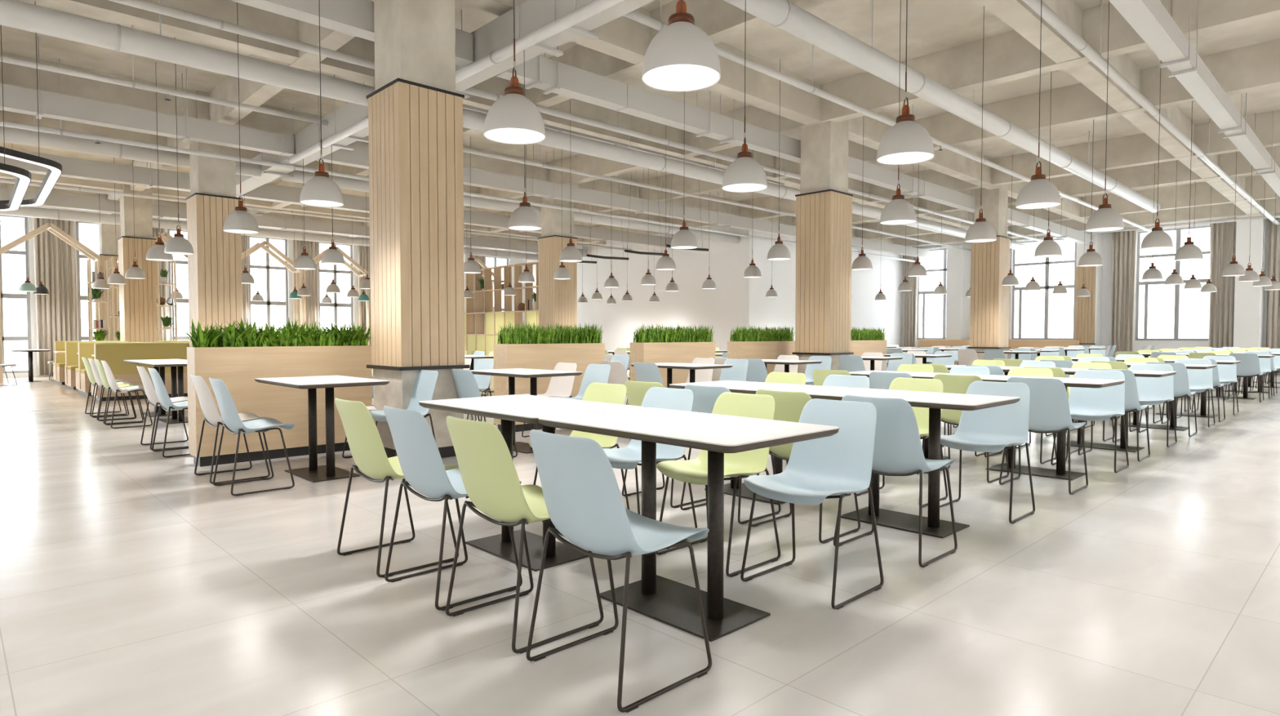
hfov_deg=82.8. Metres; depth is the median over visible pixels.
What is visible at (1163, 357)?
chair
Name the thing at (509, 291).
pendant lamp
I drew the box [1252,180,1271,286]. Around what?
pendant lamp
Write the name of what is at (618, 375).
chair
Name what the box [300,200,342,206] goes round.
diffuser
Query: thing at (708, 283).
pendant lamp
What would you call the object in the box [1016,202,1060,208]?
diffuser
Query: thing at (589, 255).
light
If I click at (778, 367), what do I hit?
chair
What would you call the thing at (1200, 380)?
chair
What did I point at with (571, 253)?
pendant lamp
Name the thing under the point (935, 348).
chair
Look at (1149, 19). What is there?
ventilation duct
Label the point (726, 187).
diffuser
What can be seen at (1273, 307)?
curtain
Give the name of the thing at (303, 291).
pendant lamp
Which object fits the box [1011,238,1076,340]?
window
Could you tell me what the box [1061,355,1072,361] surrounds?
chair
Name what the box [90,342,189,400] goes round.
bench
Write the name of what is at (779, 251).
pendant lamp
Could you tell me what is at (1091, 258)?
pendant lamp
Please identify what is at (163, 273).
potted plant
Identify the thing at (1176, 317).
window
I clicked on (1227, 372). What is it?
chair
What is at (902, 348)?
chair
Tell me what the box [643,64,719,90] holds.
diffuser
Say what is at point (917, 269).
pendant lamp
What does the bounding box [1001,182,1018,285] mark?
pendant lamp
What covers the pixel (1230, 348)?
chair
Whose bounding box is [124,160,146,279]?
pendant lamp
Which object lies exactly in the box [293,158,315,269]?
pendant lamp
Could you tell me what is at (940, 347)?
chair
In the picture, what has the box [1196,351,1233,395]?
chair
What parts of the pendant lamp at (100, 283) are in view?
cord, lamp shade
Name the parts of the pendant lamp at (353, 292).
lamp shade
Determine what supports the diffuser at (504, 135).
attached to the pendant lamp at (513, 118)
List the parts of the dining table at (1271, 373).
plate, leg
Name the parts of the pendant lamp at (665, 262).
lamp shade, cord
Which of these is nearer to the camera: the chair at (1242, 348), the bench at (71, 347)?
the bench at (71, 347)
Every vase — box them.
[156,297,165,305]
[166,297,174,305]
[517,302,524,311]
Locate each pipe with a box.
[0,24,328,125]
[0,58,915,262]
[0,142,631,250]
[107,0,374,69]
[288,0,624,163]
[461,80,1044,241]
[462,147,971,251]
[623,0,1151,232]
[915,213,1279,248]
[1022,0,1279,226]
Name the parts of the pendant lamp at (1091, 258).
lamp shade, cord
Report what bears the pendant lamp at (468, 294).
hanging from the ceiling
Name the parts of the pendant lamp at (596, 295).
lamp shade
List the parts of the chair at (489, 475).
under frame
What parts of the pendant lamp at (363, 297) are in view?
lamp shade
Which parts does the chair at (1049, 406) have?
under frame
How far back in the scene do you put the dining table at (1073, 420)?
9.39 m
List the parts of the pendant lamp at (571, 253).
lamp shade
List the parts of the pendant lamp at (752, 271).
lamp shade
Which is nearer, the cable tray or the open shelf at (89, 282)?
the cable tray
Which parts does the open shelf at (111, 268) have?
post, post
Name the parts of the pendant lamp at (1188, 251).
lamp shade, cord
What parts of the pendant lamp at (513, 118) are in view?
knob, cord, lamp shade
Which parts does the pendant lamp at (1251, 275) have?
lamp shade, cord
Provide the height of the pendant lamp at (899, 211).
2.697 m
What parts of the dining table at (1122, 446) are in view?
leg, plate, leg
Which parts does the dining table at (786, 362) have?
leg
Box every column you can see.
[97,213,120,340]
[117,183,157,342]
[185,89,242,346]
[366,0,469,457]
[537,185,577,330]
[791,120,853,373]
[967,187,1010,359]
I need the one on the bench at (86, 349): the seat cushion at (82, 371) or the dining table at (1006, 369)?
the seat cushion at (82, 371)
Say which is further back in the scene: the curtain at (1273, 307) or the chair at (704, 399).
the curtain at (1273, 307)
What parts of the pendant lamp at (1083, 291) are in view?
lamp shade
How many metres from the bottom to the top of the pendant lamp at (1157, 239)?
2.697 m
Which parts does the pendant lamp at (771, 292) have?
lamp shade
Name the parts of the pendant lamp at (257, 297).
lamp shade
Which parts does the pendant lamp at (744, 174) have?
lamp shade, knob, cord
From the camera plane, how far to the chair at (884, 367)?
12.44 m
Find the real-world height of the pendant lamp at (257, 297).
2.697 m
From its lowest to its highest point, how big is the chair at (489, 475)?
0.801 m
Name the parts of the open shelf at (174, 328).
post, post, post, post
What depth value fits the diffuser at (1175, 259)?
9.95 m
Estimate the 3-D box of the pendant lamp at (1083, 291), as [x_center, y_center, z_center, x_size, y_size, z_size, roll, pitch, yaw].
[11.884,-3.001,19.415,0.318,2.697,0.318,-1,2,-21]
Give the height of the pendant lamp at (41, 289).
2.697 m
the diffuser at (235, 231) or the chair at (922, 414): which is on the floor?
the chair at (922, 414)
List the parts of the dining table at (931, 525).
leg, plate, leg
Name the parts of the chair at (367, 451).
under frame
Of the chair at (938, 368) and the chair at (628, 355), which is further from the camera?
the chair at (628, 355)
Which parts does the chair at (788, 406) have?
under frame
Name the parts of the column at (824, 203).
trim, trim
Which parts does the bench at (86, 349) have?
panel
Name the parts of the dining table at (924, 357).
leg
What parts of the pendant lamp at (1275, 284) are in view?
lamp shade, cord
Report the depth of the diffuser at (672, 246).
8.54 m
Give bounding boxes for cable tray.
[462,103,783,185]
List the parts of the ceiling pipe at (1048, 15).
hanger rod, hanger rod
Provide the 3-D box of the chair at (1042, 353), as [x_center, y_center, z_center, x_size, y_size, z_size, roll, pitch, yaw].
[9.600,0.155,17.113,0.484,0.801,0.475,-2,3,-44]
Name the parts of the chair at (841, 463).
under frame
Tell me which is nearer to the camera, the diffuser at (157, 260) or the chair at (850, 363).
the diffuser at (157, 260)
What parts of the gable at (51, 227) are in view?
post, post, post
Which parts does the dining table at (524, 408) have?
leg, plate, leg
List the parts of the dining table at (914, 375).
leg, plate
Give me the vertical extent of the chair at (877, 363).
0.801 m
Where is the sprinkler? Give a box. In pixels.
[164,93,171,101]
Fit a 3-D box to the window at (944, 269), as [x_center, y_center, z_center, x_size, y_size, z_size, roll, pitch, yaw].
[11.172,-2.339,26.787,0.330,3.370,2.000,-2,3,-44]
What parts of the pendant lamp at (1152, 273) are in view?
lamp shade, cord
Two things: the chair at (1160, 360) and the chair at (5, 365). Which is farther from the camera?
the chair at (5, 365)
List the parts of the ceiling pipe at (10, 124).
hanger rod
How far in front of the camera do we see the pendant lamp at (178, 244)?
9.11 m
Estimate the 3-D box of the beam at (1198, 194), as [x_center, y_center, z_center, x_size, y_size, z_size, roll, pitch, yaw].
[13.753,-4.035,17.993,0.220,0.540,19.150,-2,3,-44]
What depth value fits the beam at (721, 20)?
8.63 m
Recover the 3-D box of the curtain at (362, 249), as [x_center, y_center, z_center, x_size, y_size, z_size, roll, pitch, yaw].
[-9.319,-1.870,24.874,0.760,4.262,0.137,-2,3,-44]
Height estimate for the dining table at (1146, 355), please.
0.750 m
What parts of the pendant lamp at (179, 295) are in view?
lamp shade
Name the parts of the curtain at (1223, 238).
rod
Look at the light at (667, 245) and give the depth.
15.23 m
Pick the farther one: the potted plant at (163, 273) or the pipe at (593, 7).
the potted plant at (163, 273)
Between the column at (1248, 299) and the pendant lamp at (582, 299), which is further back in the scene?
the pendant lamp at (582, 299)
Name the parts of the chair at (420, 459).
under frame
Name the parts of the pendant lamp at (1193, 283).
lamp shade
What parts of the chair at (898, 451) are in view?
under frame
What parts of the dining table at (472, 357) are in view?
leg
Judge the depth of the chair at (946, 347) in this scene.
19.36 m
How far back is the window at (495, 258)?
28.85 m
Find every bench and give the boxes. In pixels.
[53,340,189,384]
[64,341,128,390]
[75,342,189,395]
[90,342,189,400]
[919,339,969,364]
[1008,339,1079,354]
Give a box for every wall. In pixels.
[3,205,521,377]
[521,225,741,357]
[741,229,902,362]
[912,212,1279,374]
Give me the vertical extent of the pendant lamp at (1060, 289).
2.697 m
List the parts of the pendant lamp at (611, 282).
lamp shade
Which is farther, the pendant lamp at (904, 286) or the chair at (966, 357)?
the pendant lamp at (904, 286)
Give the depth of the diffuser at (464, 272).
12.07 m
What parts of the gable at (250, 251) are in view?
post, post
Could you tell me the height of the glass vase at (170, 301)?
0.200 m
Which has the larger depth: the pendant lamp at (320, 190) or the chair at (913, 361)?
the chair at (913, 361)
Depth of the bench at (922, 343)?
25.60 m
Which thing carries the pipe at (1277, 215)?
hanging from the ceiling
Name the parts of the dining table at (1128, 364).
leg, plate, leg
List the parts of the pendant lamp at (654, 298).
lamp shade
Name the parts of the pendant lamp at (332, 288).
lamp shade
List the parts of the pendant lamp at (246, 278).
lamp shade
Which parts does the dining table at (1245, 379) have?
leg, plate, leg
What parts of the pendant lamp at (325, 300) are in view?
lamp shade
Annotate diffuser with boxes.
[146,258,172,261]
[164,252,192,254]
[223,229,258,233]
[293,267,315,269]
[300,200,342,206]
[321,262,344,264]
[463,271,479,273]
[484,128,544,143]
[509,226,541,230]
[560,259,582,262]
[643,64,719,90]
[657,268,674,270]
[671,245,696,248]
[722,183,766,191]
[767,257,790,260]
[853,268,872,270]
[877,151,933,164]
[880,219,915,224]
[908,275,925,276]
[965,239,995,242]
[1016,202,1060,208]
[1035,254,1061,257]
[1079,264,1102,266]
[1086,226,1123,231]
[1142,246,1172,249]
[1175,258,1201,260]
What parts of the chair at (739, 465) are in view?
under frame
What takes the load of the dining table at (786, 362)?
on the floor
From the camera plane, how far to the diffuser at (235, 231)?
7.24 m
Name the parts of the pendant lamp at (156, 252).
cord, lamp shade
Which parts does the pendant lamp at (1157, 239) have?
lamp shade, cord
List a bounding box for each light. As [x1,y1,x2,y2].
[577,205,596,263]
[586,175,628,259]
[624,170,664,255]
[666,183,708,251]
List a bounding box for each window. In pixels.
[0,214,31,373]
[75,221,97,341]
[167,229,189,340]
[248,235,288,328]
[317,241,353,330]
[485,256,508,311]
[916,248,946,340]
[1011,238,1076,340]
[1133,225,1209,342]
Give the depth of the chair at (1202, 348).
18.27 m
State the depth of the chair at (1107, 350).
20.55 m
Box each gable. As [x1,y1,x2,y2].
[0,222,102,383]
[116,231,187,340]
[240,240,302,326]
[296,246,368,345]
[463,257,502,311]
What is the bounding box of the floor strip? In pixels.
[0,369,629,413]
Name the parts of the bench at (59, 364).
panel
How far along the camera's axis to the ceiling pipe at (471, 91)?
11.28 m
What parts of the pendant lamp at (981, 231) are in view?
lamp shade, cord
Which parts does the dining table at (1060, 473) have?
leg, plate, leg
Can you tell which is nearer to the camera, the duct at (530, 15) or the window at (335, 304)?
the duct at (530, 15)
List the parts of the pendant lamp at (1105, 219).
lamp shade, knob, cord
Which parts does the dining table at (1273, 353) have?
plate, leg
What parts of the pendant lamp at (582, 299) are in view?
lamp shade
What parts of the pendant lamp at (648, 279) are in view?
lamp shade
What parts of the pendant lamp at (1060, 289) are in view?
lamp shade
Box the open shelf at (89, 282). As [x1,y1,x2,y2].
[86,258,111,341]
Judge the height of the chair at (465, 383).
0.801 m
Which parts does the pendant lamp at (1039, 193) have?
knob, lamp shade, cord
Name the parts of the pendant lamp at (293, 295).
lamp shade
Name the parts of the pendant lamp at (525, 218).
cord, knob, lamp shade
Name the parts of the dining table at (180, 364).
plate, leg, leg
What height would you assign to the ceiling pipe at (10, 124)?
1.018 m
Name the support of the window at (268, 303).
in the wall at (290, 242)
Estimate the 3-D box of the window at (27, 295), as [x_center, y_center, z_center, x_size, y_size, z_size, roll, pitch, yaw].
[-16.397,-1.648,18.606,1.170,4.080,0.100,-2,3,-44]
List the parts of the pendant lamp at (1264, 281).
lamp shade, cord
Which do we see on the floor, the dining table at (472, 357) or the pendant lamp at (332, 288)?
the dining table at (472, 357)
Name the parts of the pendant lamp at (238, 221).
cord, lamp shade, knob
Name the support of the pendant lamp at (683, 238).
hanging from the ceiling
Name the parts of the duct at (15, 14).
hanger rod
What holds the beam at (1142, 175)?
attached to the ceiling
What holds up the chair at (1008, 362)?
on the floor
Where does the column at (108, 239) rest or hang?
on the floor strip
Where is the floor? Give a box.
[0,364,1279,715]
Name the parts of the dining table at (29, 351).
leg, leg, plate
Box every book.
[91,271,94,281]
[93,320,96,328]
[99,320,102,328]
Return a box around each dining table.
[9,349,50,382]
[123,359,186,417]
[137,360,188,423]
[254,375,389,482]
[418,394,644,571]
[464,355,493,369]
[469,368,582,453]
[537,407,839,641]
[631,362,732,387]
[669,380,848,504]
[715,350,727,352]
[761,359,822,372]
[804,387,1020,538]
[848,370,979,459]
[860,355,902,370]
[884,354,951,364]
[902,349,928,352]
[917,348,961,351]
[946,364,1023,434]
[976,351,1039,359]
[977,374,1124,480]
[1009,349,1059,355]
[1022,360,1090,422]
[1039,348,1084,355]
[1061,368,1176,452]
[1065,347,1106,352]
[1071,357,1125,361]
[1119,362,1216,431]
[1139,353,1188,357]
[1155,359,1240,417]
[1207,354,1275,399]
[1226,352,1279,393]
[1240,371,1279,387]
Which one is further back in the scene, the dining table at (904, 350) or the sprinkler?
the dining table at (904, 350)
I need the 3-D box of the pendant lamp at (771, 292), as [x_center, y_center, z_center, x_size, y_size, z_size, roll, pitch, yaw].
[3.580,-3.009,19.703,0.318,2.697,0.318,0,2,6]
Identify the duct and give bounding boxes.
[0,0,374,106]
[0,35,294,156]
[0,115,262,177]
[0,149,671,248]
[0,177,538,260]
[0,182,586,257]
[230,0,473,66]
[235,0,654,195]
[280,169,740,243]
[315,144,935,259]
[462,108,1036,253]
[496,45,1093,245]
[723,0,1160,212]
[1108,0,1279,199]
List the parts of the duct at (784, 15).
hanger rod, hanger rod, hanger rod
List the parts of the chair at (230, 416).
under frame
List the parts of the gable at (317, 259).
post, post, post, post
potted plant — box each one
[86,286,105,301]
[92,328,109,341]
[115,330,119,340]
[159,268,168,283]
[160,315,173,328]
[476,277,484,289]
[532,292,536,310]
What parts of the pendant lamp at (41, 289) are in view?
lamp shade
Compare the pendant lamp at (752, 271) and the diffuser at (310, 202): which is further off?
the pendant lamp at (752, 271)
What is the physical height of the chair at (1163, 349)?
0.801 m
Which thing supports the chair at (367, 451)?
on the floor
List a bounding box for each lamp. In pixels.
[0,26,31,210]
[0,35,62,206]
[18,240,36,291]
[32,206,48,294]
[92,193,110,288]
[106,157,126,284]
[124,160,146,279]
[146,62,173,261]
[164,80,194,254]
[169,229,182,298]
[222,2,259,234]
[241,204,254,284]
[252,270,263,301]
[288,230,301,298]
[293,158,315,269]
[297,215,310,296]
[299,3,343,207]
[320,154,345,264]
[321,247,332,302]
[325,277,340,293]
[346,221,359,297]
[358,222,368,301]
[360,191,370,288]
[463,181,480,273]
[464,280,473,297]
[483,0,546,144]
[503,265,515,295]
[508,57,542,231]
[518,195,534,282]
[553,185,570,279]
[559,98,582,262]
[577,222,587,302]
[591,286,602,299]
[604,272,618,287]
[606,294,616,303]
[622,284,632,301]
[640,260,656,284]
[641,0,720,91]
[648,261,659,302]
[655,209,675,270]
[665,198,679,291]
[670,91,697,248]
[702,266,715,288]
[721,0,767,192]
[743,150,761,277]
[765,260,777,297]
[767,58,791,260]
[851,125,872,270]
[875,224,885,300]
[876,0,934,164]
[880,0,916,225]
[897,226,912,291]
[907,162,927,276]
[933,204,946,293]
[964,5,996,242]
[965,287,970,297]
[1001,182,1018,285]
[1015,0,1061,208]
[1025,213,1040,290]
[1034,76,1062,257]
[1052,197,1066,293]
[1076,195,1090,296]
[1078,119,1103,266]
[1085,0,1124,231]
[1140,71,1173,249]
[1142,162,1162,279]
[1164,164,1183,284]
[1173,101,1203,261]
[1183,181,1201,288]
[1200,191,1217,292]
[1222,157,1245,276]
[1238,167,1259,281]
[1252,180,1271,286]
[1264,201,1279,290]
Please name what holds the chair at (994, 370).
on the floor
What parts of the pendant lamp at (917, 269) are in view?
lamp shade, cord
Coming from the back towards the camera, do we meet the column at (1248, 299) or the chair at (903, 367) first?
the column at (1248, 299)
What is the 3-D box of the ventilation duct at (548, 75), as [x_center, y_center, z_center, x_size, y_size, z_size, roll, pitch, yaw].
[6.477,-3.735,15.364,22.040,0.970,0.260,-2,3,-44]
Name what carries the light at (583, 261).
hanging from the ceiling
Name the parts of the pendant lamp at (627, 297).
lamp shade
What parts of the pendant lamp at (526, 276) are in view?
lamp shade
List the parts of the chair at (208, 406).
under frame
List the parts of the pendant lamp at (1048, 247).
lamp shade, cord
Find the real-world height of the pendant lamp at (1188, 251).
2.697 m
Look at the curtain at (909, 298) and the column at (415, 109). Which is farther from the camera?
the curtain at (909, 298)
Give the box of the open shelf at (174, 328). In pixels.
[155,260,177,340]
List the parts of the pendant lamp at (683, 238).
lamp shade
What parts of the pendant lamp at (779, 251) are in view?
lamp shade, cord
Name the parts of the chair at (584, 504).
under frame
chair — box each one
[0,363,17,386]
[48,360,54,381]
[81,356,127,416]
[88,358,135,420]
[93,359,143,424]
[101,360,152,428]
[136,365,188,449]
[147,367,190,457]
[190,374,270,484]
[208,377,294,496]
[334,397,458,577]
[342,405,383,457]
[368,369,438,456]
[383,405,522,610]
[445,415,604,653]
[450,368,517,457]
[462,358,472,420]
[466,358,495,424]
[469,351,485,395]
[471,350,493,391]
[480,351,493,396]
[521,362,577,437]
[525,429,711,712]
[528,382,629,509]
[554,363,610,429]
[601,360,628,404]
[602,386,697,541]
[604,354,630,379]
[610,355,629,373]
[613,350,630,375]
[615,347,626,351]
[622,380,706,508]
[626,355,630,404]
[633,362,663,386]
[656,391,780,577]
[680,384,780,524]
[685,357,714,382]
[709,357,728,381]
[715,347,719,357]
[719,358,748,381]
[722,352,727,357]
[740,398,884,609]
[741,358,768,382]
[751,389,860,543]
[764,371,805,384]
[773,355,799,373]
[804,355,831,385]
[813,368,850,385]
[822,374,869,388]
[833,395,957,567]
[839,355,869,378]
[856,377,947,507]
[862,352,882,370]
[865,351,887,370]
[869,371,912,389]
[886,344,898,348]
[886,347,902,367]
[886,353,912,371]
[893,352,916,364]
[896,364,933,372]
[897,346,911,352]
[906,351,925,363]
[914,363,951,435]
[918,346,933,364]
[926,346,939,364]
[926,373,1008,483]
[931,351,955,373]
[932,346,945,351]
[939,380,1035,523]
[942,365,990,456]
[944,346,958,364]
[951,346,966,362]
[952,360,1004,427]
[957,349,977,364]
[965,364,1004,375]
[984,349,1005,359]
[984,367,1056,464]
[993,358,1022,366]
[999,377,1088,494]
[1007,348,1011,359]
[1010,348,1031,360]
[1015,366,1082,453]
[1017,346,1034,348]
[1019,360,1057,435]
[1030,348,1037,360]
[1035,355,1064,360]
[1040,347,1059,355]
[1040,359,1087,425]
[1048,346,1065,355]
[1050,368,1128,472]
[1056,361,1115,441]
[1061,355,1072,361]
[1066,346,1084,361]
[1073,346,1089,353]
[1074,353,1102,361]
[1077,356,1110,361]
[1078,368,1150,461]
[1084,360,1139,431]
[1089,345,1105,356]
[1099,356,1116,361]
[1105,345,1111,356]
[1107,345,1115,356]
[1110,357,1161,423]
[1112,363,1177,447]
[1115,351,1139,356]
[1115,354,1144,358]
[1130,357,1167,418]
[1137,350,1159,357]
[1138,361,1197,436]
[1146,355,1191,412]
[1150,351,1179,398]
[1159,348,1179,351]
[1161,358,1215,426]
[1170,350,1195,393]
[1177,358,1225,422]
[1178,347,1196,350]
[1185,352,1222,399]
[1191,349,1212,351]
[1191,355,1238,415]
[1194,346,1212,349]
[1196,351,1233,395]
[1207,347,1226,351]
[1214,349,1245,389]
[1222,346,1242,380]
[1222,349,1253,388]
[1224,352,1263,402]
[1230,348,1258,384]
[1235,351,1271,397]
[1237,347,1265,383]
[1240,351,1277,395]
[1249,346,1269,349]
[1249,350,1279,391]
[1255,349,1279,388]
[1262,348,1279,386]
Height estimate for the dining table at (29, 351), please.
0.750 m
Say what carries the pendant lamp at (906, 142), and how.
hanging from the ceiling
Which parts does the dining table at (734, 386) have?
leg, plate, leg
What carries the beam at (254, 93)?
attached to the ceiling
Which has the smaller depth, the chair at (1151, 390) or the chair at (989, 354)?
the chair at (1151, 390)
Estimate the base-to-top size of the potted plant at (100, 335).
0.390 m
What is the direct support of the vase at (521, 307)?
on the bookcase at (494, 321)
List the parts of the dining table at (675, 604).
leg, plate, leg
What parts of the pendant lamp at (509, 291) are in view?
lamp shade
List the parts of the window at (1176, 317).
sill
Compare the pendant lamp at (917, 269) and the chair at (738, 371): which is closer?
the chair at (738, 371)
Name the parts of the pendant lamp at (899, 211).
lamp shade, cord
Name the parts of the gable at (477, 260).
post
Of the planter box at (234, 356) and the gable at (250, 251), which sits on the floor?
the planter box at (234, 356)
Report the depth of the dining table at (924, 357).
12.45 m
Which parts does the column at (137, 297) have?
trim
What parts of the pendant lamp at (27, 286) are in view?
lamp shade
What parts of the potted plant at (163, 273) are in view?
pot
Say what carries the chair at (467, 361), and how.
on the floor
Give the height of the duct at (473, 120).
1.023 m
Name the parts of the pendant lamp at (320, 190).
cord, lamp shade, knob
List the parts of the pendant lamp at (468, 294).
lamp shade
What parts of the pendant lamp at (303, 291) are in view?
lamp shade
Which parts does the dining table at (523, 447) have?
leg, plate, leg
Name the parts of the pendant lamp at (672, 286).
lamp shade, cord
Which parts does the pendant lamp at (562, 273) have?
lamp shade, cord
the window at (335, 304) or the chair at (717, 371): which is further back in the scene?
the window at (335, 304)
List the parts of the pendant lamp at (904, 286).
lamp shade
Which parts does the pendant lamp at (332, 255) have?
cord, lamp shade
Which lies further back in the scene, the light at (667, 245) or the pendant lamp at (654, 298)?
the pendant lamp at (654, 298)
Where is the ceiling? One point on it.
(933, 26)
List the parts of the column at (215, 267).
trim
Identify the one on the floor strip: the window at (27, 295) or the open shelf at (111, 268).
the open shelf at (111, 268)
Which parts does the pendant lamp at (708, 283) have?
lamp shade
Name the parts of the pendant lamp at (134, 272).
cord, lamp shade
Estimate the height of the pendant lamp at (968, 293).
2.697 m
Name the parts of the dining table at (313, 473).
leg, plate, leg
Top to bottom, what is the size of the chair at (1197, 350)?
0.801 m
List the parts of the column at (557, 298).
trim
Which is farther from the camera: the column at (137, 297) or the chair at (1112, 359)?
the column at (137, 297)
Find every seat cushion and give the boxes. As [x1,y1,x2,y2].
[56,362,65,367]
[66,364,78,369]
[80,368,87,373]
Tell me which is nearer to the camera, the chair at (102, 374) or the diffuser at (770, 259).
the chair at (102, 374)
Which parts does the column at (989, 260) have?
trim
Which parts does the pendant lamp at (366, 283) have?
lamp shade, cord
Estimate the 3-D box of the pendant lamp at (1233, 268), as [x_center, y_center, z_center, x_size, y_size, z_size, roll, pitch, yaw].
[10.357,-2.784,12.627,0.318,2.697,0.318,-1,2,-30]
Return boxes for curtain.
[32,217,77,375]
[152,227,167,340]
[240,235,248,330]
[293,240,319,331]
[357,244,371,345]
[472,255,485,333]
[902,245,919,346]
[1111,226,1136,357]
[1207,217,1236,347]
[1265,213,1279,373]
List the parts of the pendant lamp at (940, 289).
lamp shade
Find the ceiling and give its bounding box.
[0,0,1279,226]
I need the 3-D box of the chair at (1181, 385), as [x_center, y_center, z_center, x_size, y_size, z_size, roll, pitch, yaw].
[5.915,0.443,8.130,0.484,0.801,0.475,-2,3,-44]
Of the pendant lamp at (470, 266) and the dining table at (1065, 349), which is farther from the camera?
the dining table at (1065, 349)
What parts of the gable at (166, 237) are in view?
post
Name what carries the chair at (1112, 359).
on the floor
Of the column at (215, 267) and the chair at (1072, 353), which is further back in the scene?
the chair at (1072, 353)
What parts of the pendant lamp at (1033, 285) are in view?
lamp shade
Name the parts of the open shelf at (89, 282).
post, post, post, post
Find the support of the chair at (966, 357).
on the floor
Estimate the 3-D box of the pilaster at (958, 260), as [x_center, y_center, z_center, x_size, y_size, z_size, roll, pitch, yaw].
[11.358,-2.141,25.897,0.700,4.830,0.550,-2,3,-44]
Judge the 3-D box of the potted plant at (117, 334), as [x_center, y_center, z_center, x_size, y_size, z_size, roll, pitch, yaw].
[-12.786,-0.535,17.899,0.350,0.300,0.351,0,2,-3]
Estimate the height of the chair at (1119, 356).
0.801 m
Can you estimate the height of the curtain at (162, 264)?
4.262 m
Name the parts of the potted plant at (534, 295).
pot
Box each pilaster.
[946,241,971,339]
[1074,230,1102,347]
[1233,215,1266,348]
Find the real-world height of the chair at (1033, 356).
0.801 m
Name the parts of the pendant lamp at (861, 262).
lamp shade, cord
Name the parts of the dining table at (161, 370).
leg, plate, leg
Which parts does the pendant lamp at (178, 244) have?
cord, lamp shade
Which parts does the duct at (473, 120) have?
hanger rod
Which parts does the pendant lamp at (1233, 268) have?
lamp shade, cord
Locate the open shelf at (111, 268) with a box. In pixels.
[108,256,119,340]
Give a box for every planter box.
[180,317,372,466]
[493,320,604,431]
[630,323,715,387]
[727,324,795,374]
[849,326,886,388]
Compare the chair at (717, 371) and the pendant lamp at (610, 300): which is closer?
the chair at (717, 371)
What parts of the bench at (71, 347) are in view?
panel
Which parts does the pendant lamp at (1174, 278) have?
lamp shade, cord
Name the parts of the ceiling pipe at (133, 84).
hanger rod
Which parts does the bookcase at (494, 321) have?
panel, panel, panel, panel, panel, panel, panel, panel, panel, panel, panel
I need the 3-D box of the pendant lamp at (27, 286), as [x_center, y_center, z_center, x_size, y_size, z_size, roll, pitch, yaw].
[-14.449,-2.922,17.093,0.318,2.697,0.318,1,2,24]
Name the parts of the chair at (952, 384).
under frame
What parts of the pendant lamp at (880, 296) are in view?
lamp shade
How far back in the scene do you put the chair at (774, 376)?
5.85 m
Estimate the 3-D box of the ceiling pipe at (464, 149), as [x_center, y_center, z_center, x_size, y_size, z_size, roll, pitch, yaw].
[3.810,-3.925,18.135,22.055,0.766,0.072,-2,3,-44]
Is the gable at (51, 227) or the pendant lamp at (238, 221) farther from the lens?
the gable at (51, 227)
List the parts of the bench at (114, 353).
panel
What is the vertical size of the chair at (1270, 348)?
0.801 m
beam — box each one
[0,51,893,243]
[0,110,665,222]
[0,172,605,245]
[0,177,536,244]
[31,0,1024,240]
[93,0,373,214]
[243,0,831,215]
[335,0,1279,237]
[454,0,1112,232]
[463,39,1279,237]
[502,110,1279,253]
[792,145,1279,226]
[855,175,1279,239]
[893,198,1279,246]
[977,0,1266,219]
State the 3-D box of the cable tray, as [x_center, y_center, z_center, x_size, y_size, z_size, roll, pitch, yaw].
[0.016,-3.404,12.101,8.100,0.180,0.050,-2,3,-44]
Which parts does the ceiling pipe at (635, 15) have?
hanger rod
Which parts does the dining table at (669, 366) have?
leg, leg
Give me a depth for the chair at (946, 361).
13.22 m
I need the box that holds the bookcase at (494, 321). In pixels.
[463,261,538,359]
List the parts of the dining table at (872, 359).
leg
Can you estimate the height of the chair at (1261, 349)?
0.801 m
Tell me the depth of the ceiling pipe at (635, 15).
9.27 m
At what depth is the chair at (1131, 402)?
6.37 m
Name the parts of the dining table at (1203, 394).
plate, leg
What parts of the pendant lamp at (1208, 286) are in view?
lamp shade, cord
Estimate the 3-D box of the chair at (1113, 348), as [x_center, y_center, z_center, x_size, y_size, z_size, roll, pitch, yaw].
[13.553,0.026,21.140,0.475,0.801,0.484,-2,3,-44]
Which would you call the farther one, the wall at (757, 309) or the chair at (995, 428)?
the wall at (757, 309)
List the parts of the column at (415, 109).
trim, trim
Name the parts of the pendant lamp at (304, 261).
cord, lamp shade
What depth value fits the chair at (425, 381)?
6.17 m
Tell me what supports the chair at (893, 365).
on the floor
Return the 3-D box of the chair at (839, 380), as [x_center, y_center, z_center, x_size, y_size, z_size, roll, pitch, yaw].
[1.398,0.533,5.310,0.484,0.801,0.475,-2,3,-44]
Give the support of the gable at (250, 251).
on the floor strip
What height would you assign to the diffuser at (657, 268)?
0.010 m
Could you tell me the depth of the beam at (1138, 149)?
14.13 m
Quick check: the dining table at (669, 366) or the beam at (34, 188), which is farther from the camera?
the beam at (34, 188)
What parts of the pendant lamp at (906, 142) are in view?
lamp shade, knob, cord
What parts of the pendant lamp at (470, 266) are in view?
cord, lamp shade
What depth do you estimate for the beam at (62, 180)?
17.89 m
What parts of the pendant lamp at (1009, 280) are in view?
lamp shade, cord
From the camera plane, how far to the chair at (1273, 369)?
13.22 m
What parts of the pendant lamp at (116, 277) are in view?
cord, lamp shade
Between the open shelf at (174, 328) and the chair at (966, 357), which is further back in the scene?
the open shelf at (174, 328)
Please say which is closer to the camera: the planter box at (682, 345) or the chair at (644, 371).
the chair at (644, 371)
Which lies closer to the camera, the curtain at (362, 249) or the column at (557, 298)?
the column at (557, 298)
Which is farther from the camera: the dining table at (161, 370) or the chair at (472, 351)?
the chair at (472, 351)
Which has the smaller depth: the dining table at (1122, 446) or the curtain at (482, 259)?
the dining table at (1122, 446)
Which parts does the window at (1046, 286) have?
sill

